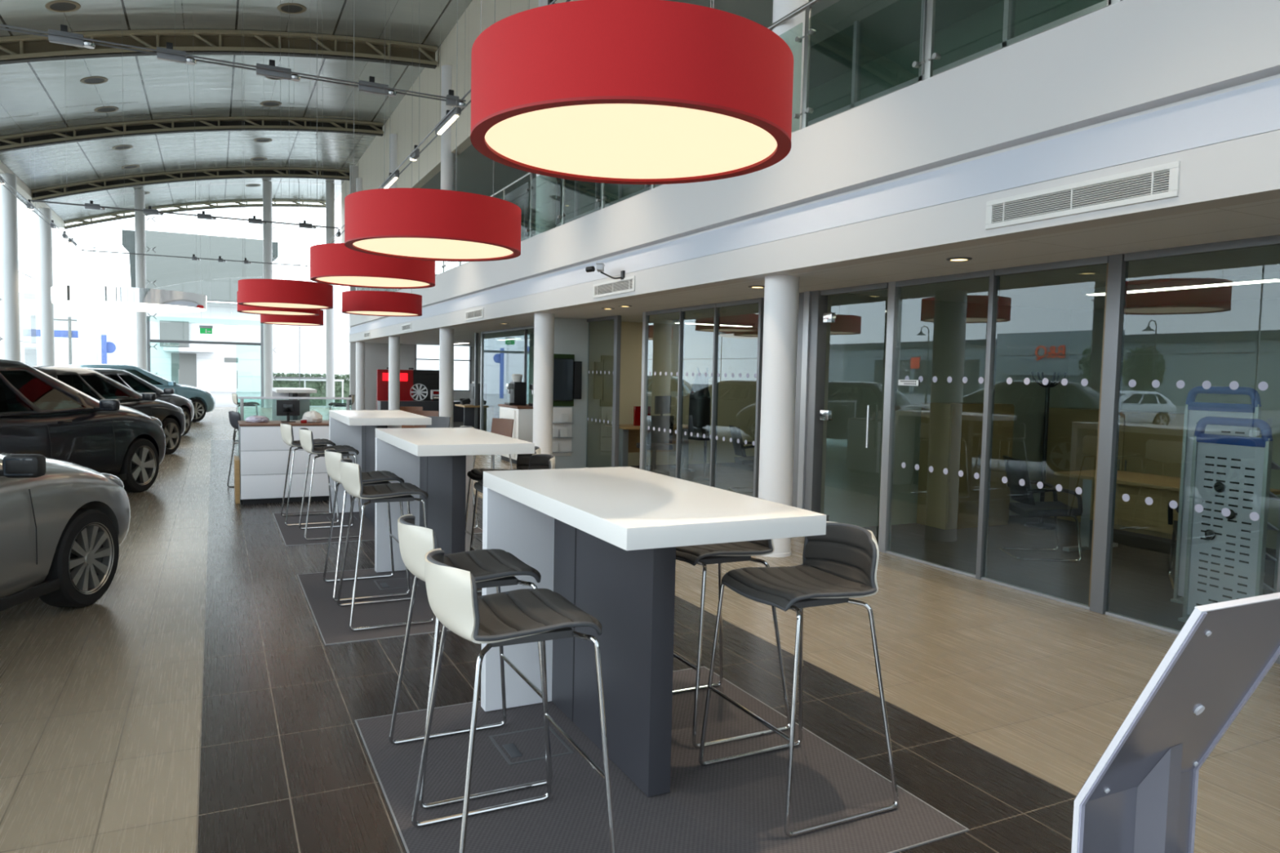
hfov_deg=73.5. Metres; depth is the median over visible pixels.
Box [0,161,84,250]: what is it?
track
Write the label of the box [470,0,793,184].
pendant lamp
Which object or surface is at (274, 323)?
diffuser
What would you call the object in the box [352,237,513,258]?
diffuser
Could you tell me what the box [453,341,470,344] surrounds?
ceiling light
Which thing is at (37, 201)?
track
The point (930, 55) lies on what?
glass balustrade
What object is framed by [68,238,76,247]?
track spotlight
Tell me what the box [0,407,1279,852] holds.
floor
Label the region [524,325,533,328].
window
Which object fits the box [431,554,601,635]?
cushion
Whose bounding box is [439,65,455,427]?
round column
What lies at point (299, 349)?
building
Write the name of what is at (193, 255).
track spotlight
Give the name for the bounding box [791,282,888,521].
door
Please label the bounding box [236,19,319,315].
pendant lamp
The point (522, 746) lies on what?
box
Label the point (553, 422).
shelf
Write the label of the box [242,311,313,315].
diffuser
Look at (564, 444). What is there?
brochure rack
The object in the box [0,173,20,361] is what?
steel column
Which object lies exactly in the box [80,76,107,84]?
recessed light
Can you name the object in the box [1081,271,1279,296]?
ceiling light
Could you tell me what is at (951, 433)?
cabinet
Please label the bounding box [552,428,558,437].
brochure
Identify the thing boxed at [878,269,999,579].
window
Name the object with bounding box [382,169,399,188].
track spotlight
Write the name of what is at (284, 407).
computer monitor
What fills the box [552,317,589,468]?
wall
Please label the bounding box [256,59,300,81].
track spotlight
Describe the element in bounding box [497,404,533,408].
countertop
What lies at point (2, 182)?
track spotlight
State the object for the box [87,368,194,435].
car
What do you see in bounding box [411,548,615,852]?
bar stool
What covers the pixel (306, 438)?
bar stool
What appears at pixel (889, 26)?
ceiling
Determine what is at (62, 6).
recessed light
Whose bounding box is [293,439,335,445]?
cushion
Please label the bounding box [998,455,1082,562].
chair
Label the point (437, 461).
table
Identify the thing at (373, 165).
wall
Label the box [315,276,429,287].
diffuser
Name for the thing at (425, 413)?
lounge chair
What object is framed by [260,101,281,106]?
recessed light
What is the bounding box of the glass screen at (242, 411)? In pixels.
[237,396,351,420]
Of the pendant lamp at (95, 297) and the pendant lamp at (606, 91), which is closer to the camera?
the pendant lamp at (606, 91)
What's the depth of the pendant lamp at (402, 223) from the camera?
5.57 m
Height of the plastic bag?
0.140 m
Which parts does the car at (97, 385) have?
cabin frame, brake dish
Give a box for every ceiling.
[0,0,472,221]
[360,198,1279,347]
[420,0,1004,222]
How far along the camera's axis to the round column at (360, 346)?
29.42 m
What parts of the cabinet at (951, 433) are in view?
door, door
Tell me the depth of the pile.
10.17 m
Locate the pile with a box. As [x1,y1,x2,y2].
[244,415,269,422]
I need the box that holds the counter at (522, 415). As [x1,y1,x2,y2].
[497,404,533,464]
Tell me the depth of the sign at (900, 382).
7.62 m
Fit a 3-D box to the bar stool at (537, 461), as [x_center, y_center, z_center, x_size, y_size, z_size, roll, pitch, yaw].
[-0.861,0.706,5.935,0.535,1.012,0.607,-1,4,-26]
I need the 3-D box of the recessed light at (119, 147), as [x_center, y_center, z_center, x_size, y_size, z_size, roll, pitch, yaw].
[-14.853,-8.005,24.603,0.521,0.139,0.537,-1,4,-33]
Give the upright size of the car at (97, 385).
1.522 m
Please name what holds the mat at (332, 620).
on the floor
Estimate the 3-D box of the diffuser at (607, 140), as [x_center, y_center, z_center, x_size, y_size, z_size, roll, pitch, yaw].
[-0.033,-1.071,3.263,1.100,0.006,1.100,-1,4,-26]
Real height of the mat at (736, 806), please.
0.006 m
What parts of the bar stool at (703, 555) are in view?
sled leg, sled leg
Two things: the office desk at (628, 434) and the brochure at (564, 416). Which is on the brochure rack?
the brochure at (564, 416)
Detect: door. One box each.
[146,315,263,407]
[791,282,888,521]
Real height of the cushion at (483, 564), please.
0.228 m
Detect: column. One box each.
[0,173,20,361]
[37,207,54,366]
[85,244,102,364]
[134,189,146,370]
[262,181,272,408]
[324,182,336,408]
[355,177,364,410]
[388,133,399,410]
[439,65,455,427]
[532,0,556,455]
[758,0,808,557]
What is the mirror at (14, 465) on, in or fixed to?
attached to the car at (64, 525)
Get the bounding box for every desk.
[234,420,328,504]
[454,404,494,432]
[605,423,694,471]
[1053,470,1279,576]
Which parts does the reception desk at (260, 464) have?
panel, drawer, drawer, drawer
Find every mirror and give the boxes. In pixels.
[2,453,45,478]
[99,399,119,410]
[142,392,155,400]
[163,388,173,394]
[168,381,176,386]
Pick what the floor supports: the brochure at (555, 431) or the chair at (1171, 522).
the chair at (1171, 522)
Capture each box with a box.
[326,515,357,521]
[373,577,419,590]
[488,725,573,764]
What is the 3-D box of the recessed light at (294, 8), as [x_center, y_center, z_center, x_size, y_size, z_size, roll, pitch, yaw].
[-6.705,-8.044,16.508,0.532,0.084,0.537,0,4,-20]
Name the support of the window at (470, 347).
in the wall at (376, 355)
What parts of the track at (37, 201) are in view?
rod, rod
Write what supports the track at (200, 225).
hanging from the ceiling at (33, 95)
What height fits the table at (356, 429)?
1.121 m
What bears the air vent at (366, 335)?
attached to the wall at (376, 355)
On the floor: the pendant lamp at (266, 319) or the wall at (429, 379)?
the wall at (429, 379)
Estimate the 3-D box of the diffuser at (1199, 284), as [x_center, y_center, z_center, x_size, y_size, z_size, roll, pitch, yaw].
[4.603,-1.184,7.350,0.140,0.007,1.600,-1,4,-26]
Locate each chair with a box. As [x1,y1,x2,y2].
[400,406,422,428]
[413,410,438,427]
[426,416,450,427]
[473,417,514,469]
[635,415,674,475]
[728,425,754,493]
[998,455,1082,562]
[1168,500,1178,590]
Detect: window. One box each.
[0,193,36,365]
[146,182,325,387]
[414,344,471,391]
[454,0,1111,267]
[474,326,528,431]
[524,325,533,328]
[584,315,621,467]
[639,307,685,479]
[680,303,720,487]
[715,297,764,497]
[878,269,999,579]
[981,253,1128,613]
[1066,297,1279,549]
[1105,235,1279,663]
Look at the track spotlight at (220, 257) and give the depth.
31.39 m
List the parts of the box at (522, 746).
handle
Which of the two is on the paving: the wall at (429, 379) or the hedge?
the hedge
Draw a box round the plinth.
[377,400,470,422]
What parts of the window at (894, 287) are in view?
sill rail, head rail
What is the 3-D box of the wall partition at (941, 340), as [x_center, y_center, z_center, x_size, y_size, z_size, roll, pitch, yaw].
[3.535,-0.166,9.768,3.780,2.480,0.100,-1,4,-26]
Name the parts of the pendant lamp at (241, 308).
lamp shade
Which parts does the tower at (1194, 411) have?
post, perforated panel, handle, post, post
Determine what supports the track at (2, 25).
hanging from the ceiling at (33, 95)
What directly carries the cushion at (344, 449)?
on the bar stool at (306, 438)
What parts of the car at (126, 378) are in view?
cabin frame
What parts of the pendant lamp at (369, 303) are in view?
lamp shade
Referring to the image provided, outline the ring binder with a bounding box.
[633,406,650,426]
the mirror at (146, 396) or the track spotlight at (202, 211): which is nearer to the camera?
the mirror at (146, 396)
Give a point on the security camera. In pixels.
(600, 266)
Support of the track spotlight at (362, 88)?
attached to the track at (2, 25)
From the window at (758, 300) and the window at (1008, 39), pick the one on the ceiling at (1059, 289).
the window at (1008, 39)
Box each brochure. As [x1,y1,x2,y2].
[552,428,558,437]
[552,443,558,452]
[560,428,567,437]
[561,413,568,422]
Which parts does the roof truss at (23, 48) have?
web plate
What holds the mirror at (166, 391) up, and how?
attached to the car at (126, 378)
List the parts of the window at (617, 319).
head rail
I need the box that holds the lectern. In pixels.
[1071,592,1279,852]
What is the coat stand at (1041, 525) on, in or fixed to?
on the floor
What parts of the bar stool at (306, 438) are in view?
sled leg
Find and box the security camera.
[585,262,625,279]
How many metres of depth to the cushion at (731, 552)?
3.84 m
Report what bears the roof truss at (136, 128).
attached to the ceiling at (33, 95)
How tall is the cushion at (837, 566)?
0.228 m
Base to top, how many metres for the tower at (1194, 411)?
1.598 m
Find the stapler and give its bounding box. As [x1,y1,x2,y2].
[300,419,306,422]
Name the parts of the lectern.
support post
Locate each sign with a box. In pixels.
[35,316,78,364]
[101,334,115,364]
[199,189,213,333]
[897,379,919,386]
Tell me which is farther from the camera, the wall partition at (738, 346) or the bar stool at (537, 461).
the wall partition at (738, 346)
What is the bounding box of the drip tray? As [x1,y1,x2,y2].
[504,402,525,405]
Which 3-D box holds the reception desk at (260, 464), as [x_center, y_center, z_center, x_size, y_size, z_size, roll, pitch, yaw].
[-4.235,0.410,10.367,1.205,0.925,0.762,-1,4,-26]
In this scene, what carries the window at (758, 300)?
on the floor
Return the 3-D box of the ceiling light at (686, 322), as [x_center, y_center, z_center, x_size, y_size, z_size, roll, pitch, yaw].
[1.228,-1.700,14.140,1.460,0.056,0.200,-1,4,-26]
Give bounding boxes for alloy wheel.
[409,383,427,400]
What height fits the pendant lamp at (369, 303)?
6.198 m
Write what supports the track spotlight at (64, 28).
attached to the track at (2, 25)
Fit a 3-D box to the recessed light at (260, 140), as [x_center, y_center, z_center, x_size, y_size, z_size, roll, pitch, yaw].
[-11.524,-8.746,26.204,0.532,0.084,0.537,0,4,-20]
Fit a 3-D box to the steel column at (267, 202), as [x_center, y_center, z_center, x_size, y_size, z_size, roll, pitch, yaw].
[-14.133,-4.974,32.566,0.448,8.513,0.448,-1,4,-26]
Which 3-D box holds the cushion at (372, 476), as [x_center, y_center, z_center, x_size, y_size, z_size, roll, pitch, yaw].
[-1.976,0.283,6.144,0.514,0.228,0.436,-1,4,-26]
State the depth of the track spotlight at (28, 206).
21.14 m
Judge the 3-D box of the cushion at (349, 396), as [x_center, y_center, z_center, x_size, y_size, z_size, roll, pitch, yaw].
[-6.428,-0.568,18.474,0.514,0.228,0.436,-1,4,-26]
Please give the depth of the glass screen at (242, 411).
11.64 m
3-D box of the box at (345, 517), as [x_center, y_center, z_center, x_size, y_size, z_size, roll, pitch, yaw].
[-3.152,0.969,9.067,0.280,0.005,0.300,-1,4,-26]
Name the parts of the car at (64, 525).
mirror arm, cabin frame, sill trim, brake dish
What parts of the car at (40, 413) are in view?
cabin frame, door handle, mirror arm, sill trim, brake dish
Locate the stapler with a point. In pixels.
(301, 420)
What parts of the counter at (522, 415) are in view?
fridge door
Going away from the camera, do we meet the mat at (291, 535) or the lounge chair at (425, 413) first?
the mat at (291, 535)
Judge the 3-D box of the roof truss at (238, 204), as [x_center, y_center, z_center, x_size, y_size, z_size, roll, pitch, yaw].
[-17.771,-8.669,35.078,9.698,2.065,0.240,-1,4,-26]
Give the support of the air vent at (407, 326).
attached to the wall at (376, 355)
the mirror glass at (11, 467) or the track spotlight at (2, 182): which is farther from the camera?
the track spotlight at (2, 182)
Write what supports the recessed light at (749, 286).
in the ceiling at (1059, 289)
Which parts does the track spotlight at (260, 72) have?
bulb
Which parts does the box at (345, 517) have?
lid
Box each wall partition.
[586,320,758,466]
[820,293,1071,527]
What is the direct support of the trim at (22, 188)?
attached to the ceiling at (33, 95)
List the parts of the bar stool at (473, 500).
sled leg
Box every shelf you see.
[552,422,573,423]
[552,436,573,438]
[552,451,573,453]
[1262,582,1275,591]
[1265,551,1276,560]
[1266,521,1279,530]
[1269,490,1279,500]
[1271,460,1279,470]
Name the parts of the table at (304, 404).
panel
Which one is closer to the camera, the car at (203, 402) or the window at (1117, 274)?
the window at (1117, 274)
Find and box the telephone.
[459,398,471,404]
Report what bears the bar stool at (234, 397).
on the floor
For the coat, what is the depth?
12.85 m
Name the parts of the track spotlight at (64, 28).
bulb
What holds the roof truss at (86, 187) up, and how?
attached to the ceiling at (33, 95)
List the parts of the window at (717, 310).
head rail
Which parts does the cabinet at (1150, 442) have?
door, handle, door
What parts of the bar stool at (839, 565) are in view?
sled leg, sled leg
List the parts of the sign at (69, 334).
cross arm, post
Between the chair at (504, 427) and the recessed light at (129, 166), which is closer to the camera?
the chair at (504, 427)
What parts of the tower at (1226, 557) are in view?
post, perforated panel, handle, post, post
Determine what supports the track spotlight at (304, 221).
attached to the track at (37, 201)
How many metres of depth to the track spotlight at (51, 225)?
24.13 m
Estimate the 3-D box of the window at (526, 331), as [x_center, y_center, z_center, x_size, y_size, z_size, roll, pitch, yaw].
[-3.082,-0.858,18.678,0.070,2.480,3.660,-1,4,-26]
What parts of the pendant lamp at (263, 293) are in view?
lamp shade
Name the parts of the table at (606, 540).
panel, panel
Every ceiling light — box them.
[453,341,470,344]
[495,336,522,340]
[672,319,755,327]
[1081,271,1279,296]
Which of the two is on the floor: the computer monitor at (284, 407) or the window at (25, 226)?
the window at (25, 226)
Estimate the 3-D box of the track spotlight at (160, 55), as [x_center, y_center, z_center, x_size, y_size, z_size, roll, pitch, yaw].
[-5.766,-4.650,10.674,0.438,0.210,0.136,-1,4,-26]
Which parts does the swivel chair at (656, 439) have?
seat, gas post, backrest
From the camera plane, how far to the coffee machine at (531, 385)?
15.05 m
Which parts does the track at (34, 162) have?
rod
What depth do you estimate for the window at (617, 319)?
13.19 m
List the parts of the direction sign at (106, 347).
round panel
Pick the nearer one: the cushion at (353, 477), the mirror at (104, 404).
the cushion at (353, 477)
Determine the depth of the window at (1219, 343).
9.23 m
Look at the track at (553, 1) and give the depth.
14.64 m
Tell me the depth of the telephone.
20.31 m
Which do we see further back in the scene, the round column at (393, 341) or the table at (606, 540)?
the round column at (393, 341)
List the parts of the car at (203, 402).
cabin frame, brake dish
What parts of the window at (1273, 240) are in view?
sill rail, head rail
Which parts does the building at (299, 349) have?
door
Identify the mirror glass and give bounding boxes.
[3,458,33,475]
[99,400,113,409]
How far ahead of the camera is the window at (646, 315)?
12.05 m
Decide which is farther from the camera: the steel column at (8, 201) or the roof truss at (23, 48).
the steel column at (8, 201)
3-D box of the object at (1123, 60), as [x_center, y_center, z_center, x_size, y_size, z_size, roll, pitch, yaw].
[-2.309,-2.381,14.403,0.210,1.120,35.100,-1,4,-26]
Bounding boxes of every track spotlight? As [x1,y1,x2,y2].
[0,175,4,184]
[26,199,34,209]
[48,24,95,48]
[49,220,56,229]
[62,231,68,239]
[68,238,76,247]
[84,200,105,210]
[143,205,163,215]
[156,42,196,65]
[191,253,200,260]
[197,210,216,220]
[217,256,226,262]
[244,257,252,264]
[248,215,266,224]
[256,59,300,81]
[298,220,316,228]
[335,229,340,237]
[358,75,396,97]
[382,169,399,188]
[408,145,418,160]
[435,106,461,135]
[445,89,466,107]
[547,0,556,4]
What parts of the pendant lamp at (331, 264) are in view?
lamp shade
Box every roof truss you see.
[0,29,437,68]
[0,116,384,152]
[31,167,349,202]
[64,200,325,229]
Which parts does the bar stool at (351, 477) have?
sled leg, sled leg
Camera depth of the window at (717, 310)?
10.60 m
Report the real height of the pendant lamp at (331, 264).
6.090 m
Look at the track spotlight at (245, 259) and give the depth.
31.77 m
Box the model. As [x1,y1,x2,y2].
[430,389,439,400]
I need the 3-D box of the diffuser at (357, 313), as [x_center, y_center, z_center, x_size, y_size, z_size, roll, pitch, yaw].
[-4.032,-1.778,13.422,1.100,0.006,1.100,-1,4,-26]
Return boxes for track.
[0,24,466,102]
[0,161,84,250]
[29,139,339,229]
[80,225,308,266]
[306,0,570,266]
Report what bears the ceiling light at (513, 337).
attached to the ceiling at (1059, 289)
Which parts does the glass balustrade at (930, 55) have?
glass panel, glass panel, post, post, post, handrail, post, post, post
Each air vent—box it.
[364,331,370,337]
[401,323,411,331]
[465,307,484,320]
[592,275,635,297]
[985,160,1180,229]
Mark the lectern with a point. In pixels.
(1140, 796)
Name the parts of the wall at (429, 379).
red panel, slat panel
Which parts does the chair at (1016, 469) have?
backrest, armrest, cantilever frame, seat, armrest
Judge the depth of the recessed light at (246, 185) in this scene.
32.82 m
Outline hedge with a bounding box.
[272,372,349,405]
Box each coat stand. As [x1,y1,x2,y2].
[693,367,711,480]
[1023,371,1066,529]
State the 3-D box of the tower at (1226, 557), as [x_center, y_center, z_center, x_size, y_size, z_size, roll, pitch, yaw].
[3.914,0.638,5.644,0.320,1.398,0.495,0,4,-22]
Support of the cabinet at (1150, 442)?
on the floor
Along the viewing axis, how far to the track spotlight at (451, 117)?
13.08 m
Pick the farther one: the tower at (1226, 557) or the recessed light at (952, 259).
the recessed light at (952, 259)
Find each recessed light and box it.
[44,0,80,12]
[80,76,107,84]
[93,106,119,112]
[111,145,133,150]
[120,164,140,168]
[245,184,260,186]
[250,157,267,160]
[253,137,272,142]
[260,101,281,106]
[265,76,284,79]
[276,3,306,13]
[617,305,631,306]
[748,285,764,288]
[946,257,972,261]
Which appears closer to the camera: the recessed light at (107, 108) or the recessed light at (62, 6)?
the recessed light at (62, 6)
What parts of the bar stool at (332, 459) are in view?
sled leg, sled leg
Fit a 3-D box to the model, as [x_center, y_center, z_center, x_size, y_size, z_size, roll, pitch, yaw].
[-6.256,-0.955,26.308,0.300,0.340,0.300,-1,4,-26]
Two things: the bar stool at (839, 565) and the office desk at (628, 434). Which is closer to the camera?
the bar stool at (839, 565)
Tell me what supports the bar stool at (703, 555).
on the mat at (736, 806)
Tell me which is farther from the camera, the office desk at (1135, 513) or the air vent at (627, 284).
the air vent at (627, 284)
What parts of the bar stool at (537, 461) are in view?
sled leg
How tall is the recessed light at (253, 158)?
0.084 m
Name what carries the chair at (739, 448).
on the floor
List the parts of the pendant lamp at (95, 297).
lamp shade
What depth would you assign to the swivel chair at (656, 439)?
13.00 m
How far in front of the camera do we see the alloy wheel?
26.04 m
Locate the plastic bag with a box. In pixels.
[302,410,322,422]
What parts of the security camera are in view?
bracket arm, wall plate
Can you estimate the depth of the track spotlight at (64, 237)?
26.14 m
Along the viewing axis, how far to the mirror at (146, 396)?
14.27 m
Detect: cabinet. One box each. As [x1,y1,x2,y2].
[916,402,1014,529]
[1044,407,1184,540]
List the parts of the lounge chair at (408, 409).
seat, backrest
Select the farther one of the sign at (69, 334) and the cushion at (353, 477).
the sign at (69, 334)
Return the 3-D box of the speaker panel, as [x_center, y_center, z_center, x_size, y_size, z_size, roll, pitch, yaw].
[-1.033,-0.762,14.107,0.135,0.620,0.070,-1,4,-26]
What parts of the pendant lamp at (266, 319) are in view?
lamp shade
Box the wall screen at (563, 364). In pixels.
[552,354,574,406]
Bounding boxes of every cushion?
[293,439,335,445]
[313,444,359,453]
[328,395,351,405]
[330,450,404,482]
[343,460,428,497]
[404,519,541,580]
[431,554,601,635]
[466,447,537,479]
[473,455,551,490]
[675,539,768,563]
[721,525,872,608]
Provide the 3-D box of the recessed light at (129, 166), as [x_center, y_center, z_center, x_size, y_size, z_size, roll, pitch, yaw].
[-16.052,-8.180,27.016,0.521,0.139,0.537,-1,4,-33]
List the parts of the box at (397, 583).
handle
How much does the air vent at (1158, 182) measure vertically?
0.170 m
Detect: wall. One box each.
[341,0,581,243]
[349,164,506,413]
[376,367,439,410]
[506,346,533,404]
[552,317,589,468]
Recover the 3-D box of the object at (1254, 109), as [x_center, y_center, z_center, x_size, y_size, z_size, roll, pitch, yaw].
[-2.365,-2.211,14.387,0.091,0.250,35.100,-1,4,-26]
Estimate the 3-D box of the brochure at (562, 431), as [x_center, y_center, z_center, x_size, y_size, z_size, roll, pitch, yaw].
[-1.251,0.104,14.040,0.110,0.139,0.040,-1,4,-26]
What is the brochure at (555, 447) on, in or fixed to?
on the brochure rack
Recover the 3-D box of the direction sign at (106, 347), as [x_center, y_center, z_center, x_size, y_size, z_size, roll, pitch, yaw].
[-27.503,-3.162,44.398,0.640,3.150,0.190,-1,4,-26]
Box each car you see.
[0,359,165,492]
[0,452,130,611]
[31,365,185,454]
[63,364,215,422]
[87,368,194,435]
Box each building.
[35,293,469,391]
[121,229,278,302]
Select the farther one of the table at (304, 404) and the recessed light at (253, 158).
the recessed light at (253, 158)
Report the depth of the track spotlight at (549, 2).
9.10 m
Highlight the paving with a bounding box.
[208,391,346,407]
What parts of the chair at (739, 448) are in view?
backrest, cantilever frame, seat, armrest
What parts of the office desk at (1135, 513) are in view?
modesty panel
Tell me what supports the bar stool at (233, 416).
on the floor
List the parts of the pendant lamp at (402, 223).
lamp shade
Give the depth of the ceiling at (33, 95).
20.71 m
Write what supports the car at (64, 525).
on the floor
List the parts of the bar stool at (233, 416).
sled leg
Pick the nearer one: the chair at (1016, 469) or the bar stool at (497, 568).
the bar stool at (497, 568)
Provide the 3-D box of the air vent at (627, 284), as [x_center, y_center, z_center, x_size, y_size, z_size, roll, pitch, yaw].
[-0.320,-1.646,10.157,0.014,0.170,1.170,-1,4,-26]
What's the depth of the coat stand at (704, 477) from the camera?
13.15 m
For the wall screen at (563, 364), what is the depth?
13.96 m
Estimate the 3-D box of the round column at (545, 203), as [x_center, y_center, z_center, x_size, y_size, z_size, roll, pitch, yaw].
[-1.425,-3.236,12.978,0.316,8.000,0.316,-1,4,-26]
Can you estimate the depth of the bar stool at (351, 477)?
5.37 m
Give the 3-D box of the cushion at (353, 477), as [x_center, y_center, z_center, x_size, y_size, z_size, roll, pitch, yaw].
[-1.647,0.330,5.505,0.514,0.228,0.436,-1,4,-26]
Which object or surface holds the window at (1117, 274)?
on the floor
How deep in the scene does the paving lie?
43.69 m
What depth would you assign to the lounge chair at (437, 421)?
13.80 m
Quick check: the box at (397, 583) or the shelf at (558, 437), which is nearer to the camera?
the box at (397, 583)
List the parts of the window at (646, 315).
head rail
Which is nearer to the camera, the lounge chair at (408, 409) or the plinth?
the lounge chair at (408, 409)
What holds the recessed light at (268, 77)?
in the ceiling at (33, 95)
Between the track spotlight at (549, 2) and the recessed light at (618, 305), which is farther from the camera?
the recessed light at (618, 305)
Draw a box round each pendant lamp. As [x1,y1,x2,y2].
[50,21,206,312]
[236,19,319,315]
[238,0,333,309]
[260,75,323,325]
[310,0,435,288]
[342,0,422,316]
[344,0,521,262]
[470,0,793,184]
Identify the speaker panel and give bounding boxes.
[573,361,582,399]
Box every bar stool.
[226,410,240,487]
[231,393,259,443]
[280,422,338,525]
[298,427,363,540]
[323,448,409,601]
[328,394,355,410]
[337,458,435,631]
[388,514,552,808]
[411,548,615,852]
[459,426,478,528]
[465,445,540,542]
[469,453,555,592]
[672,497,791,747]
[698,521,898,836]
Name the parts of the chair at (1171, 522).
cantilever frame, armrest, seat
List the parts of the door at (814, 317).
frame, head rail, handle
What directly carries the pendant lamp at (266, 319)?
hanging from the ceiling at (33, 95)
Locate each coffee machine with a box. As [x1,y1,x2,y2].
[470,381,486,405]
[504,373,526,405]
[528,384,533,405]
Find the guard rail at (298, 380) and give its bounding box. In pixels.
[272,378,343,407]
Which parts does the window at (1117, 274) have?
sill rail, head rail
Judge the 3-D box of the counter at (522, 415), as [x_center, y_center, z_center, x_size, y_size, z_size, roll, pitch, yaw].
[-1.920,0.126,15.202,1.025,0.995,1.120,-1,4,-26]
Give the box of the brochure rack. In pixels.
[552,407,573,456]
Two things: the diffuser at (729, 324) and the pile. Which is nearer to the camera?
the pile
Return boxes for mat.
[272,510,482,546]
[297,568,481,644]
[355,666,969,852]
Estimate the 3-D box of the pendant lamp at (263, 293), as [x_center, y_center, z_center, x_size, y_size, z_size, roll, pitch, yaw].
[-4.786,-4.671,11.573,1.202,6.054,1.202,-1,4,-26]
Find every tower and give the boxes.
[1170,386,1272,604]
[1177,416,1279,622]
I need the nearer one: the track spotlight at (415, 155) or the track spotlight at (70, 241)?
the track spotlight at (415, 155)
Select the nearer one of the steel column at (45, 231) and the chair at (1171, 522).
the chair at (1171, 522)
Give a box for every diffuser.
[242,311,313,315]
[244,302,328,308]
[265,322,318,324]
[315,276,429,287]
[346,311,417,315]
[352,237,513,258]
[484,103,777,178]
[677,322,751,327]
[1086,279,1279,296]
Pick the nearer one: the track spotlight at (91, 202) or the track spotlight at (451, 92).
the track spotlight at (451, 92)
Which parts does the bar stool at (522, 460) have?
sled leg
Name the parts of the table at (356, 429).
panel, panel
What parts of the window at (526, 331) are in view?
head rail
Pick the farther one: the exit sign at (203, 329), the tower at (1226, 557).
the exit sign at (203, 329)
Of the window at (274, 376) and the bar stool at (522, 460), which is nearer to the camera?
the bar stool at (522, 460)
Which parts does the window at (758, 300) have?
head rail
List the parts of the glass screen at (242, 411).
post, rail, post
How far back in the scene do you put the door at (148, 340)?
32.07 m
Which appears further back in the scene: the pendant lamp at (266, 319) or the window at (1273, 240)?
the pendant lamp at (266, 319)
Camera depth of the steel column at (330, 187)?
33.51 m
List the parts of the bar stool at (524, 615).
sled leg, sled leg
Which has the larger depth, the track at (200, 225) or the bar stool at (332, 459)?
the track at (200, 225)
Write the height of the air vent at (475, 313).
0.170 m
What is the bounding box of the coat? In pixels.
[688,373,710,440]
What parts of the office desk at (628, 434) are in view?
modesty panel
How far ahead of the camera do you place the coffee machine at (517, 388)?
15.17 m
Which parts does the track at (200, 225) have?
rod, rod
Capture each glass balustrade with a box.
[356,0,1123,291]
[520,0,1105,239]
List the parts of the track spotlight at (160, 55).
bulb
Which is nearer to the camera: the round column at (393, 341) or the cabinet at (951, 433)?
the cabinet at (951, 433)
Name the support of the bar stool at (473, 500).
on the mat at (291, 535)
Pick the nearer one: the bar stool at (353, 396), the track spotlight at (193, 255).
the bar stool at (353, 396)
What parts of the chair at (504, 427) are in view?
leg, leg, leg, backrest, leg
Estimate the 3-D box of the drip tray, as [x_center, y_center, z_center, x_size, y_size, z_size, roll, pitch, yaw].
[-2.224,-0.404,15.271,0.300,0.040,0.300,-1,4,-26]
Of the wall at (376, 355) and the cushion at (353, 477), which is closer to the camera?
the cushion at (353, 477)
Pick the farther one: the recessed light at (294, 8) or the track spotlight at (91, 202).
the track spotlight at (91, 202)
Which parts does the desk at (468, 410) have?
modesty panel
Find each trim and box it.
[0,160,65,228]
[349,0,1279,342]
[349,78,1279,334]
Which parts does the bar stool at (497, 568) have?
sled leg, sled leg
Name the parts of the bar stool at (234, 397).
sled leg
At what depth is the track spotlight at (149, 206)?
22.50 m
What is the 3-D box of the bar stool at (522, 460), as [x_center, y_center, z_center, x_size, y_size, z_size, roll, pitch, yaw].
[-1.038,0.662,6.582,0.535,1.012,0.607,-1,4,-26]
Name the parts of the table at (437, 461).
panel, panel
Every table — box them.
[271,387,316,420]
[328,409,431,524]
[374,427,534,572]
[480,466,826,796]
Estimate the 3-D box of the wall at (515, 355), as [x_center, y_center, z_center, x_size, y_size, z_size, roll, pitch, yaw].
[2.799,-0.632,17.068,0.200,2.480,35.100,-1,4,-26]
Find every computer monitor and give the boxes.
[276,400,299,422]
[654,395,671,415]
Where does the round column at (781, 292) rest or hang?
on the floor
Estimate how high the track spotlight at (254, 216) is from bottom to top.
0.210 m
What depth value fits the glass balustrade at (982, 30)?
11.62 m
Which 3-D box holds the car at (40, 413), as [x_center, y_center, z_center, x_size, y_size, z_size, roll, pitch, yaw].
[-7.083,0.059,9.373,2.194,1.625,4.271,1,4,4]
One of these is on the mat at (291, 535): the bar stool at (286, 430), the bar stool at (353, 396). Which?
the bar stool at (286, 430)
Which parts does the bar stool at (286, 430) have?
sled leg, sled leg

